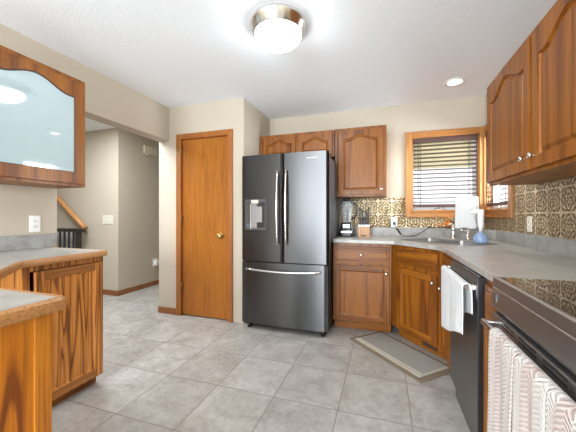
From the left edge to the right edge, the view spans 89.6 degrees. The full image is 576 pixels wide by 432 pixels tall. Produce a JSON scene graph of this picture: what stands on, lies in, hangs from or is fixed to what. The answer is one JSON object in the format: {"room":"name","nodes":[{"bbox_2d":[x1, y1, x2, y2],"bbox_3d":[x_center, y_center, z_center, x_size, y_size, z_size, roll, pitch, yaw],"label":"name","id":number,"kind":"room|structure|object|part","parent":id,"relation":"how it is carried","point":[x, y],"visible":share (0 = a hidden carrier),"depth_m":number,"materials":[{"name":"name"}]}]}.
{"room":"kitchen","nodes":[
{"label":"kitchen","id":0,"kind":"room"},
{"bbox_2d":[0,23,168,246],"bbox_3d":[-2.365,-0.060,0.796,0.150,2.440,5.625,0,0,18],"label":"wall","id":1,"kind":"structure","parent":0,"point":[108,101],"depth_m":2.34,"materials":[{"name":"beige paint"}]},
{"bbox_2d":[0,233,56,251],"bbox_3d":[-2.057,0.185,1.454,0.018,0.100,1.667,0,0,18],"label":"backsplash","id":2,"kind":"structure","parent":1,"relation":"attached to","point":[18,242],"depth_m":2.06,"materials":[{"name":"grey laminate"}]},
{"bbox_2d":[29,216,40,231],"bbox_3d":[-1.844,0.057,2.115,0.010,0.120,0.072,0,0,18],"label":"wall outlet","id":3,"kind":"object","parent":1,"relation":"attached to","point":[34,221],"visible":1,"depth_m":2.11,"materials":[{"name":"white plastic"}]},
{"bbox_2d":[0,45,84,188],"bbox_3d":[-1.745,-0.601,1.887,0.331,0.778,0.655,0,0,18],"label":"upper cabinet","id":4,"kind":"object","parent":1,"relation":"attached to","point":[42,107],"visible":1,"depth_m":1.86,"materials":[{"name":"brown wood"}]},
{"bbox_3d":[-1.601,-0.610,1.838,0.006,0.613,0.498,0,0,18],"label":"glass pane","id":5,"kind":"part","parent":4,"relation":"part of","materials":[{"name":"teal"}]},
{"bbox_2d":[57,128,158,290],"bbox_3d":[-3.230,-0.060,3.861,3.640,2.440,4.900,0,0,18],"label":"wall","id":6,"kind":"structure","parent":0,"point":[122,182],"depth_m":4.39,"materials":[{"name":"beige paint"}]},
{"bbox_2d":[57,194,87,229],"bbox_3d":[-3.467,-0.190,4.483,1.005,0.816,0.103,0,0,18],"label":"handrail","id":7,"kind":"object","parent":6,"relation":"attached to","point":[60,201],"visible":0.54,"depth_m":4.38,"materials":[{"name":"brown wood"}]},
{"bbox_2d":[102,215,112,223],"bbox_3d":[-2.655,0.055,4.263,0.200,0.125,0.014,0,0,18],"label":"light switch","id":8,"kind":"object","parent":6,"relation":"attached to","point":[106,219],"visible":1,"depth_m":4.26,"materials":[{"name":"beige plastic"}]},
{"bbox_2d":[103,280,158,295],"bbox_3d":[-3.290,1.123,5.412,2.352,0.075,1.792,0,0,18],"label":"baseboard","id":9,"kind":"structure","parent":6,"relation":"attached to","point":[152,283],"depth_m":4.38,"materials":[{"name":"brown wood"}]},
{"bbox_2d":[143,145,156,155],"bbox_3d":[-2.258,-1.061,4.766,0.038,0.148,0.270,0,0,18],"label":"door chime","id":10,"kind":"object","parent":6,"relation":"attached to","point":[147,150],"visible":1,"depth_m":4.72,"materials":[{"name":"beige plastic"}]},
{"bbox_2d":[153,258,158,266],"bbox_3d":[-2.213,0.780,4.872,0.055,0.140,0.100,0,0,18],"label":"night light","id":11,"kind":"object","parent":6,"relation":"attached to","point":[155,261],"visible":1,"depth_m":4.85,"materials":[{"name":"white plastic"}]},
{"bbox_2d":[159,98,269,322],"bbox_3d":[-0.674,-0.060,4.344,1.130,2.440,2.175,0,0,18],"label":"wall","id":12,"kind":"structure","parent":0,"point":[248,124],"depth_m":3.37,"materials":[{"name":"beige paint"}]},
{"bbox_2d":[158,306,175,314],"bbox_3d":[-1.097,1.123,4.473,0.270,0.075,2.177,0,0,18],"label":"baseboard","id":13,"kind":"structure","parent":12,"relation":"attached to","point":[166,310],"depth_m":3.44,"materials":[{"name":"brown wood"}]},
{"bbox_2d":[176,136,226,319],"bbox_3d":[-0.978,0.131,3.293,0.658,2.034,0.107,0,0,18],"label":"door","id":14,"kind":"structure","parent":12,"relation":"in","point":[204,218],"depth_m":3.29,"materials":[{"name":"brown wood"}]},
{"bbox_3d":[-0.748,0.220,3.198,0.066,0.066,0.072,0,0,18],"label":"knob","id":15,"kind":"part","parent":14,"relation":"part of","materials":[{"name":"gold metal"}]},
{"bbox_2d":[176,129,232,321],"bbox_3d":[-0.940,0.104,3.330,0.743,2.112,0.118,0,0,18],"label":"trim","id":16,"kind":"structure","parent":12,"relation":"attached to","point":[227,132],"depth_m":3.24,"materials":[{"name":"brown wood"}]},
{"bbox_2d":[52,284,469,431],"bbox_3d":[-1.994,1.200,1.819,7.270,0.080,8.000,0,0,18],"label":"floor","id":17,"kind":"structure","parent":0,"point":[162,372],"depth_m":2.00,"materials":[{"name":"grey tile"}]},
{"bbox_2d":[0,313,51,431],"bbox_3d":[-1.008,0.717,0.558,0.424,0.886,0.750,0,0,18],"label":"base cabinet","id":18,"kind":"object","parent":17,"relation":"on","point":[25,346],"visible":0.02,"depth_m":0.79,"materials":[{"name":"brown wood"}]},
{"bbox_3d":[-0.826,0.717,0.474,0.019,0.886,0.705,0,0,18],"label":"panel","id":19,"kind":"part","parent":18,"relation":"part of","materials":[{"name":"orange wood"}]},
{"bbox_3d":[-0.721,0.717,0.835,0.054,0.886,0.045,0,0,18],"label":"corner post","id":20,"kind":"part","parent":18,"relation":"part of","materials":[{"name":"orange wood"}]},
{"bbox_2d":[0,256,102,406],"bbox_3d":[-1.615,0.717,1.875,0.576,0.886,0.475,0,0,18],"label":"base cabinet","id":21,"kind":"object","parent":17,"relation":"on","point":[77,329],"visible":0.59,"depth_m":1.82,"materials":[{"name":"brown wood"}]},
{"bbox_2d":[0,233,106,327],"bbox_3d":[-1.333,0.203,1.214,1.542,0.137,1.667,0,0,18],"label":"countertop","id":22,"kind":"structure","parent":21,"relation":"on","point":[17,252],"depth_m":1.53,"materials":[{"name":"grey laminate"}]},
{"bbox_3d":[-1.346,0.694,1.801,0.019,0.763,0.403,0,0,18],"label":"door","id":23,"kind":"part","parent":21,"relation":"part of","materials":[{"name":"brown wood"}]},
{"bbox_3d":[-1.342,0.694,1.800,0.008,0.669,0.309,0,0,18],"label":"panel","id":24,"kind":"part","parent":21,"relation":"part of","materials":[{"name":"brown wood"}]},
{"bbox_2d":[57,228,85,248],"bbox_3d":[-3.333,0.672,4.348,0.760,0.975,0.060,0,0,18],"label":"balustrade","id":25,"kind":"object","parent":17,"relation":"on","point":[76,232],"visible":0.32,"depth_m":4.29,"materials":[{"name":"black paint"}]},
{"bbox_3d":[-3.333,0.210,4.348,0.760,0.050,0.060,0,0,18],"label":"rail","id":26,"kind":"part","parent":25,"relation":"part of","materials":[{"name":"black paint"}]},
{"bbox_3d":[-3.081,0.697,4.264,0.070,0.926,0.050,0,0,18],"label":"post","id":27,"kind":"part","parent":25,"relation":"part of","materials":[{"name":"black paint"}]},
{"bbox_2d":[242,150,339,336],"bbox_3d":[0.067,0.270,3.234,0.905,1.780,0.898,0,0,18],"label":"refrigerator","id":28,"kind":"object","parent":17,"relation":"on","point":[291,206],"visible":0.98,"depth_m":2.87,"materials":[{"name":"grey metal"}]},
{"bbox_3d":[-0.340,-0.014,2.953,0.092,0.300,0.016,0,0,18],"label":"nozzle trim","id":29,"kind":"part","parent":28,"relation":"part of","materials":[{"name":"silver metal"}]},
{"bbox_3d":[-0.262,-0.080,2.966,0.449,1.080,0.068,0,0,18],"label":"door","id":30,"kind":"part","parent":28,"relation":"part of","materials":[{"name":"black metal"}]},
{"bbox_3d":[-0.108,-0.083,2.851,0.023,0.738,0.061,0,0,18],"label":"handle","id":31,"kind":"part","parent":28,"relation":"part of","materials":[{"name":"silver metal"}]},
{"bbox_3d":[-0.063,0.544,2.840,0.780,0.037,0.067,0,0,18],"label":"handle","id":32,"kind":"part","parent":28,"relation":"part of","materials":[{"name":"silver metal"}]},
{"bbox_3d":[-0.045,0.784,2.895,0.905,0.628,0.068,0,0,18],"label":"freezer drawer","id":33,"kind":"part","parent":28,"relation":"part of","materials":[{"name":"black metal"}]},
{"bbox_3d":[-0.022,-0.083,2.822,0.023,0.738,0.061,0,0,18],"label":"handle","id":34,"kind":"part","parent":28,"relation":"part of","materials":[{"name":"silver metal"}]},
{"bbox_3d":[0.171,-0.080,2.823,0.450,1.080,0.068,0,0,18],"label":"door","id":35,"kind":"part","parent":28,"relation":"part of","materials":[{"name":"black metal"}]},
{"bbox_2d":[333,243,390,332],"bbox_3d":[0.819,0.717,3.154,0.566,0.886,0.637,0,0,18],"label":"base cabinet","id":36,"kind":"object","parent":17,"relation":"on","point":[361,272],"visible":0.94,"depth_m":2.90,"materials":[{"name":"brown wood"}]},
{"bbox_3d":[0.730,0.771,2.886,0.426,0.449,0.008,0,0,18],"label":"panel","id":37,"kind":"part","parent":36,"relation":"part of","materials":[{"name":"brown wood"}]},
{"bbox_3d":[0.731,0.388,2.890,0.530,0.168,0.019,0,0,18],"label":"drawer","id":38,"kind":"part","parent":36,"relation":"part of","materials":[{"name":"brown wood"}]},
{"bbox_3d":[0.731,0.771,2.890,0.530,0.553,0.019,0,0,18],"label":"door","id":39,"kind":"part","parent":36,"relation":"part of","materials":[{"name":"brown wood"}]},
{"bbox_2d":[333,236,575,281],"bbox_3d":[1.018,0.254,2.245,1.515,0.037,2.253,0,0,18],"label":"countertop","id":40,"kind":"structure","parent":36,"relation":"on","point":[502,259],"depth_m":1.60,"materials":[{"name":"grey laminate"}]},
{"bbox_2d":[340,199,357,236],"bbox_3d":[0.704,0.017,3.345,0.204,0.435,0.175,0,0,18],"label":"blender","id":41,"kind":"object","parent":40,"relation":"on","point":[347,227],"visible":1,"depth_m":3.29,"materials":[{"name":"black plastic"}]},
{"bbox_3d":[0.684,-0.170,3.355,0.142,0.062,0.142,0,0,18],"label":"lid","id":42,"kind":"part","parent":41,"relation":"part of","materials":[{"name":"black plastic"}]},
{"bbox_2d":[341,204,352,221],"bbox_3d":[0.684,-0.035,3.355,0.135,0.209,0.135,0,0,18],"label":"jar","id":43,"kind":"object","parent":41,"relation":"on","point":[347,209],"depth_m":3.30,"materials":[{"name":"clear"}]},
{"bbox_3d":[0.756,-0.054,3.303,0.079,0.196,0.028,0,0,29],"label":"handle","id":44,"kind":"part","parent":41,"relation":"part of","materials":[{"name":"black plastic"}]},
{"bbox_2d":[358,220,369,236],"bbox_3d":[0.864,0.140,3.295,0.124,0.190,0.122,0,0,18],"label":"knife block","id":45,"kind":"object","parent":40,"relation":"on","point":[363,231],"visible":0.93,"depth_m":3.24,"materials":[{"name":"brown wood"}]},
{"bbox_2d":[400,238,496,245],"bbox_3d":[1.429,0.315,2.659,0.440,0.170,0.730,0,0,-21],"label":"sink","id":46,"kind":"object","parent":40,"relation":"in","point":[428,240],"visible":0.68,"depth_m":2.67,"materials":[{"name":"silver metal"}]},
{"bbox_3d":[1.363,0.316,2.826,0.380,0.168,0.330,0,0,-21],"label":"bowl","id":47,"kind":"part","parent":46,"relation":"part of","materials":[{"name":"silver metal"}]},
{"bbox_3d":[1.494,0.316,2.491,0.380,0.168,0.330,0,0,-21],"label":"bowl","id":48,"kind":"part","parent":46,"relation":"part of","materials":[{"name":"silver metal"}]},
{"bbox_2d":[448,223,456,238],"bbox_3d":[1.680,0.151,2.971,0.108,0.167,0.072,0,0,-21],"label":"soap dispenser","id":49,"kind":"object","parent":40,"relation":"on","point":[453,229],"visible":0.97,"depth_m":2.96,"materials":[{"name":"silver metal"}]},
{"bbox_2d":[459,228,471,239],"bbox_3d":[1.782,0.026,2.891,0.110,0.417,0.130,0,0,-2],"label":"kitchen faucet","id":50,"kind":"object","parent":40,"relation":"on","point":[468,231],"visible":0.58,"depth_m":2.89,"materials":[{"name":"silver metal"}]},
{"bbox_2d":[455,197,478,228],"bbox_3d":[1.771,-0.032,2.870,0.184,0.314,0.136,0,0,43],"label":"paper towel roll","id":51,"kind":"object","parent":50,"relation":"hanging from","point":[464,206],"visible":0.88,"depth_m":2.83,"materials":[{"name":"white paper"}]},
{"bbox_2d":[470,209,487,243],"bbox_3d":[1.676,0.089,2.536,0.112,0.292,0.126,0,0,-35],"label":"spray bottle","id":52,"kind":"object","parent":40,"relation":"on","point":[480,237],"visible":1,"depth_m":2.51,"materials":[{"name":"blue plastic"}]},
{"bbox_2d":[349,331,449,382],"bbox_3d":[0.921,1.149,2.450,0.385,0.020,0.800,0,0,-25],"label":"floor mat","id":53,"kind":"object","parent":17,"relation":"on","point":[416,364],"visible":0.94,"depth_m":2.35,"materials":[{"name":"grey fabric"}]},
{"bbox_2d":[392,245,444,358],"bbox_3d":[1.286,0.717,2.608,0.472,0.886,0.578,0,0,-21],"label":"base cabinet","id":54,"kind":"object","parent":17,"relation":"on","point":[416,272],"visible":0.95,"depth_m":2.50,"materials":[{"name":"brown wood"}]},
{"bbox_3d":[1.106,0.761,2.524,0.008,0.458,0.349,0,0,-21],"label":"panel","id":55,"kind":"part","parent":54,"relation":"part of","materials":[{"name":"brown wood"}]},
{"bbox_3d":[1.109,0.761,2.525,0.019,0.562,0.453,0,0,-21],"label":"door","id":56,"kind":"part","parent":54,"relation":"part of","materials":[{"name":"brown wood"}]},
{"bbox_3d":[1.109,0.374,2.525,0.019,0.141,0.453,0,0,-21],"label":"drawer","id":57,"kind":"part","parent":54,"relation":"part of","materials":[{"name":"brown wood"}]},
{"bbox_2d":[438,253,453,368],"bbox_3d":[1.401,0.717,2.009,0.612,0.886,0.375,0,0,18],"label":"base cabinet","id":58,"kind":"object","parent":17,"relation":"on","point":[446,259],"visible":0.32,"depth_m":2.12,"materials":[{"name":"brown wood"}]},
{"bbox_3d":[1.149,0.771,2.092,0.019,0.553,0.339,0,0,18],"label":"door","id":59,"kind":"part","parent":58,"relation":"part of","materials":[{"name":"brown wood"}]},
{"bbox_3d":[1.146,0.771,2.094,0.008,0.449,0.235,0,0,18],"label":"panel","id":60,"kind":"part","parent":58,"relation":"part of","materials":[{"name":"brown wood"}]},
{"bbox_3d":[1.149,0.388,2.092,0.019,0.168,0.339,0,0,18],"label":"drawer","id":61,"kind":"part","parent":58,"relation":"part of","materials":[{"name":"brown wood"}]},
{"bbox_2d":[448,259,486,431],"bbox_3d":[1.225,0.718,1.525,0.652,0.884,0.596,0,0,18],"label":"dishwasher","id":62,"kind":"object","parent":17,"relation":"on","point":[466,350],"visible":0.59,"depth_m":1.45,"materials":[{"name":"black metal"}]},
{"bbox_2d":[441,265,472,334],"bbox_3d":[0.919,0.515,1.613,0.054,0.398,0.546,0,0,18],"label":"dish towel","id":63,"kind":"object","parent":62,"relation":"hanging from","point":[455,300],"visible":0.99,"depth_m":1.52,"materials":[{"name":"white fabric"}]},
{"bbox_3d":[0.941,0.338,1.625,0.050,0.028,0.530,0,0,18],"label":"handle","id":64,"kind":"part","parent":62,"relation":"part of","materials":[{"name":"silver metal"}]},
{"bbox_3d":[1.001,1.104,1.599,0.015,0.112,0.580,0,0,18],"label":"toe panel","id":65,"kind":"part","parent":62,"relation":"part of","materials":[{"name":"silver metal"}]},
{"bbox_2d":[483,279,497,431],"bbox_3d":[1.128,0.717,1.133,0.581,0.886,0.210,0,0,18],"label":"base cabinet","id":66,"kind":"object","parent":17,"relation":"on","point":[489,308],"visible":0.15,"depth_m":1.27,"materials":[{"name":"brown wood"}]},
{"bbox_3d":[0.861,0.771,1.221,0.019,0.553,0.174,0,0,18],"label":"door","id":67,"kind":"part","parent":66,"relation":"part of","materials":[{"name":"brown wood"}]},
{"bbox_3d":[0.857,0.771,1.222,0.008,0.479,0.100,0,0,18],"label":"panel","id":68,"kind":"part","parent":66,"relation":"part of","materials":[{"name":"brown wood"}]},
{"bbox_3d":[0.861,0.388,1.221,0.019,0.168,0.174,0,0,18],"label":"drawer","id":69,"kind":"part","parent":66,"relation":"part of","materials":[{"name":"brown wood"}]},
{"bbox_2d":[480,276,575,431],"bbox_3d":[0.939,0.696,0.674,0.672,0.928,0.760,0,0,18],"label":"range","id":70,"kind":"object","parent":17,"relation":"on","point":[538,315],"visible":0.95,"depth_m":0.82,"materials":[{"name":"grey metal"}]},
{"bbox_3d":[0.644,0.395,0.772,0.051,0.024,0.673,0,0,18],"label":"handle","id":71,"kind":"part","parent":70,"relation":"part of","materials":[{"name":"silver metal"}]},
{"bbox_2d":[487,327,525,431],"bbox_3d":[0.660,0.590,0.883,0.054,0.434,0.193,0,0,18],"label":"oven towel","id":72,"kind":"object","parent":70,"relation":"hanging from","point":[502,351],"visible":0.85,"depth_m":0.89,"materials":[{"name":"white fabric"}]},
{"bbox_3d":[0.682,0.290,0.759,0.032,0.116,0.760,0,0,18],"label":"control panel","id":73,"kind":"part","parent":70,"relation":"part of","materials":[{"name":"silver metal"}]},
{"bbox_3d":[0.677,0.662,0.761,0.019,0.595,0.752,0,0,18],"label":"oven door","id":74,"kind":"part","parent":70,"relation":"part of","materials":[{"name":"silver metal"}]},
{"bbox_2d":[512,354,561,431],"bbox_3d":[0.602,0.589,0.709,0.057,0.432,0.164,0,0,18],"label":"oven towel","id":75,"kind":"object","parent":70,"relation":"hanging from","point":[531,384],"visible":0.8,"depth_m":0.71,"materials":[{"name":"white fabric"}]},
{"bbox_3d":[0.687,0.356,0.757,0.001,0.015,0.740,0,0,18],"label":"gap panel","id":76,"kind":"part","parent":70,"relation":"part of","materials":[{"name":"black plastic"}]},
{"bbox_2d":[500,277,575,316],"bbox_3d":[0.970,0.247,0.664,0.606,0.026,0.760,0,0,18],"label":"cooktop","id":77,"kind":"object","parent":70,"relation":"in","point":[541,297],"depth_m":0.88,"materials":[{"name":"black glass"}]},
{"bbox_2d":[545,388,575,431],"bbox_3d":[0.553,0.587,0.564,0.058,0.429,0.141,0,0,18],"label":"oven towel","id":78,"kind":"object","parent":70,"relation":"hanging from","point":[560,409],"visible":1,"depth_m":0.59,"materials":[{"name":"white fabric"}]},
{"bbox_2d":[0,0,556,131],"bbox_3d":[-1.994,-1.320,1.819,7.270,0.080,8.000,0,0,18],"label":"ceiling","id":79,"kind":"structure","parent":0,"point":[350,55],"depth_m":2.19,"materials":[{"name":"white paint"}]},
{"bbox_2d":[250,3,306,52],"bbox_3d":[-0.066,-1.202,1.930,0.378,0.157,0.378,0,0,18],"label":"ceiling light","id":80,"kind":"object","parent":79,"relation":"attached to","point":[276,27],"visible":1,"depth_m":1.82,"materials":[{"name":"white glass"}]},
{"bbox_2d":[443,77,465,86],"bbox_3d":[1.591,-1.272,2.770,0.192,0.013,0.192,0,0,18],"label":"recessed light","id":81,"kind":"object","parent":79,"relation":"in","point":[453,82],"visible":1,"depth_m":2.75,"materials":[{"name":"white plastic"}]},
{"bbox_2d":[270,95,499,315],"bbox_3d":[1.008,-0.060,3.506,2.590,2.440,0.130,0,0,18],"label":"wall","id":82,"kind":"structure","parent":0,"point":[399,120],"depth_m":3.35,"materials":[{"name":"beige paint"}]},
{"bbox_2d":[260,130,334,161],"bbox_3d":[0.139,-0.819,3.538,0.905,0.298,0.346,0,0,18],"label":"upper cabinet","id":83,"kind":"object","parent":82,"relation":"attached to","point":[317,140],"visible":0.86,"depth_m":3.36,"materials":[{"name":"brown wood"}]},
{"bbox_3d":[-0.106,-0.813,3.446,0.329,0.182,0.012,0,0,18],"label":"panel","id":84,"kind":"part","parent":83,"relation":"part of","materials":[{"name":"brown wood"}]},
{"bbox_3d":[-0.106,-0.813,3.446,0.407,0.246,0.019,0,0,18],"label":"door","id":85,"kind":"part","parent":83,"relation":"part of","materials":[{"name":"brown wood"}]},
{"bbox_3d":[0.310,-0.813,3.309,0.397,0.246,0.019,0,0,18],"label":"door","id":86,"kind":"part","parent":83,"relation":"part of","materials":[{"name":"brown wood"}]},
{"bbox_3d":[0.310,-0.813,3.308,0.319,0.182,0.012,0,0,18],"label":"panel","id":87,"kind":"part","parent":83,"relation":"part of","materials":[{"name":"brown wood"}]},
{"bbox_2d":[335,125,385,198],"bbox_3d":[0.829,-0.591,3.293,0.545,0.758,0.377,0,0,18],"label":"upper cabinet","id":88,"kind":"object","parent":82,"relation":"attached to","point":[360,152],"visible":0.99,"depth_m":3.15,"materials":[{"name":"brown wood"}]},
{"bbox_3d":[0.787,-0.585,3.150,0.385,0.616,0.012,0,0,18],"label":"panel","id":89,"kind":"part","parent":88,"relation":"part of","materials":[{"name":"brown wood"}]},
{"bbox_2d":[341,197,484,227],"bbox_3d":[1.367,-0.040,3.315,1.512,0.344,0.006,0,0,18],"label":"backsplash","id":90,"kind":"structure","parent":82,"relation":"attached to","point":[381,210],"depth_m":3.38,"materials":[{"name":"tile"}]},
{"bbox_2d":[391,217,396,226],"bbox_3d":[1.226,0.070,3.354,0.070,0.115,0.010,0,0,18],"label":"wall outlet","id":91,"kind":"object","parent":90,"relation":"attached to","point":[393,219],"visible":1,"depth_m":3.35,"materials":[{"name":"white plastic"}]},
{"bbox_2d":[393,222,443,236],"bbox_3d":[1.457,0.152,3.249,0.528,0.165,0.056,0,0,18],"label":"power cord","id":92,"kind":"object","parent":91,"relation":"attached to","point":[394,223],"visible":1,"depth_m":3.26,"materials":[{"name":"black plastic"}]},
{"bbox_2d":[405,126,483,216],"bbox_3d":[1.715,-0.468,3.194,0.789,0.965,0.022,0,0,18],"label":"trim","id":93,"kind":"structure","parent":82,"relation":"attached to","point":[408,136],"depth_m":3.29,"materials":[{"name":"brown wood"}]},
{"bbox_2d":[412,134,478,209],"bbox_3d":[1.744,-0.468,3.250,0.668,0.825,0.113,0,0,18],"label":"window","id":94,"kind":"structure","parent":82,"relation":"in","point":[477,140],"depth_m":3.26,"materials":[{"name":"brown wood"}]},
{"bbox_2d":[414,140,471,168],"bbox_3d":[1.739,-0.704,3.267,0.588,0.328,0.004,0,0,18],"label":"window blind","id":95,"kind":"object","parent":94,"relation":"attached to","point":[463,145],"depth_m":3.26,"materials":[{"name":"beige fabric"}]},
{"bbox_2d":[413,134,477,206],"bbox_3d":[1.733,-0.490,3.217,0.638,0.780,0.066,0,0,18],"label":"window blind","id":96,"kind":"object","parent":94,"relation":"attached to","point":[420,141],"visible":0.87,"depth_m":3.21,"materials":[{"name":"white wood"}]},
{"bbox_3d":[1.503,-0.470,3.299,0.004,0.720,0.055,0,0,18],"label":"ladder cord","id":97,"kind":"part","parent":96,"relation":"part of","materials":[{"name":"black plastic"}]},
{"bbox_3d":[1.734,-0.116,3.222,0.626,0.032,0.044,0,0,18],"label":"rail","id":98,"kind":"part","parent":96,"relation":"part of","materials":[{"name":"brown wood"}]},
{"bbox_3d":[1.966,-0.470,3.146,0.004,0.720,0.055,0,0,18],"label":"ladder cord","id":99,"kind":"part","parent":96,"relation":"part of","materials":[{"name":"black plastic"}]},
{"bbox_2d":[412,127,479,216],"bbox_3d":[1.728,-0.468,3.203,0.668,0.965,0.072,0,0,18],"label":"trim","id":100,"kind":"structure","parent":82,"relation":"attached to","point":[470,130],"depth_m":3.19,"materials":[{"name":"brown wood"}]},
{"bbox_2d":[485,94,573,239],"bbox_3d":[1.124,-0.060,0.039,0.070,2.440,6.380,0,0,18],"label":"wall","id":101,"kind":"structure","parent":0,"point":[486,94],"depth_m":3.04,"materials":[{"name":"beige paint"}]},
{"bbox_2d":[354,227,575,258],"bbox_3d":[1.018,0.185,2.245,1.515,0.100,2.253,0,0,18],"label":"backsplash","id":102,"kind":"structure","parent":101,"relation":"attached to","point":[559,246],"depth_m":2.51,"materials":[{"name":"grey laminate"}]},
{"bbox_2d":[445,220,451,228],"bbox_3d":[1.743,0.089,3.149,0.066,0.090,0.066,0,0,18],"label":"wax warmer","id":103,"kind":"object","parent":102,"relation":"on","point":[447,222],"visible":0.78,"depth_m":3.12,"materials":[{"name":"orange plastic"}]},
{"bbox_2d":[484,124,507,217],"bbox_3d":[1.990,-0.468,2.752,0.072,0.965,0.615,0,0,18],"label":"trim","id":104,"kind":"structure","parent":101,"relation":"attached to","point":[492,213],"depth_m":2.73,"materials":[{"name":"brown wood"}]},
{"bbox_2d":[486,184,507,209],"bbox_3d":[2.021,-0.468,2.741,0.080,0.825,0.615,0,0,18],"label":"window","id":105,"kind":"structure","parent":101,"relation":"in","point":[490,189],"depth_m":3.01,"materials":[{"name":"brown wood"}]},
{"bbox_3d":[2.043,-0.468,2.734,0.020,0.801,0.591,0,0,18],"label":"sash","id":106,"kind":"part","parent":105,"relation":"part of","materials":[{"name":"white plastic"}]},
{"bbox_2d":[486,131,507,205],"bbox_3d":[2.000,-0.490,2.748,0.066,0.780,0.585,0,0,18],"label":"window blind","id":107,"kind":"object","parent":101,"relation":"attached to","point":[505,202],"visible":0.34,"depth_m":2.87,"materials":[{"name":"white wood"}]},
{"bbox_3d":[2.073,-0.470,2.953,0.055,0.720,0.004,0,0,18],"label":"ladder cord","id":108,"kind":"part","parent":107,"relation":"part of","materials":[{"name":"fabric"}]},
{"bbox_3d":[2.005,-0.116,2.747,0.044,0.032,0.573,0,0,18],"label":"rail","id":109,"kind":"part","parent":107,"relation":"part of","materials":[{"name":"brown wood"}]},
{"bbox_2d":[484,133,512,217],"bbox_3d":[1.969,-0.468,2.730,0.022,0.965,0.700,0,0,18],"label":"trim","id":110,"kind":"structure","parent":101,"relation":"attached to","point":[510,187],"depth_m":2.45,"materials":[{"name":"brown wood"}]},
{"bbox_2d":[485,176,575,239],"bbox_3d":[1.463,-0.015,1.185,0.006,0.550,3.970,0,0,18],"label":"backsplash","id":111,"kind":"structure","parent":101,"relation":"attached to","point":[551,205],"depth_m":1.93,"materials":[{"name":"tile"}]},
{"bbox_2d":[527,216,531,231],"bbox_3d":[1.766,0.060,2.123,0.010,0.115,0.072,0,0,18],"label":"wall outlet","id":112,"kind":"object","parent":111,"relation":"attached to","point":[529,218],"visible":1,"depth_m":2.12,"materials":[{"name":"beige plastic"}]},
{"bbox_2d":[487,0,575,185],"bbox_3d":[1.380,-0.594,1.468,0.332,0.743,1.325,0,0,18],"label":"upper cabinet","id":113,"kind":"object","parent":101,"relation":"attached to","point":[531,101],"visible":1,"depth_m":1.44,"materials":[{"name":"brown wood"}]},
{"bbox_3d":[1.361,-0.588,1.810,0.012,0.577,0.531,0,0,18],"label":"panel","id":114,"kind":"part","parent":113,"relation":"part of","materials":[{"name":"brown wood"}]},
{"bbox_3d":[1.361,-0.588,1.809,0.019,0.691,0.645,0,0,18],"label":"door","id":115,"kind":"part","parent":113,"relation":"part of","materials":[{"name":"brown wood"}]},
{"bbox_3d":[1.249,-0.305,1.551,0.031,0.031,0.031,0,0,18],"label":"knob","id":116,"kind":"part","parent":113,"relation":"part of","materials":[{"name":"silver metal"}]},
{"bbox_3d":[1.217,-0.305,1.454,0.031,0.031,0.031,0,0,18],"label":"knob","id":117,"kind":"part","parent":113,"relation":"part of","materials":[{"name":"silver metal"}]},
{"bbox_3d":[1.156,-0.588,1.189,0.019,0.691,0.603,0,0,18],"label":"door","id":118,"kind":"part","parent":113,"relation":"part of","materials":[{"name":"brown wood"}]},
{"bbox_3d":[1.155,-0.588,1.189,0.012,0.577,0.489,0,0,18],"label":"panel","id":119,"kind":"part","parent":113,"relation":"part of","materials":[{"name":"brown wood"}]}
]}

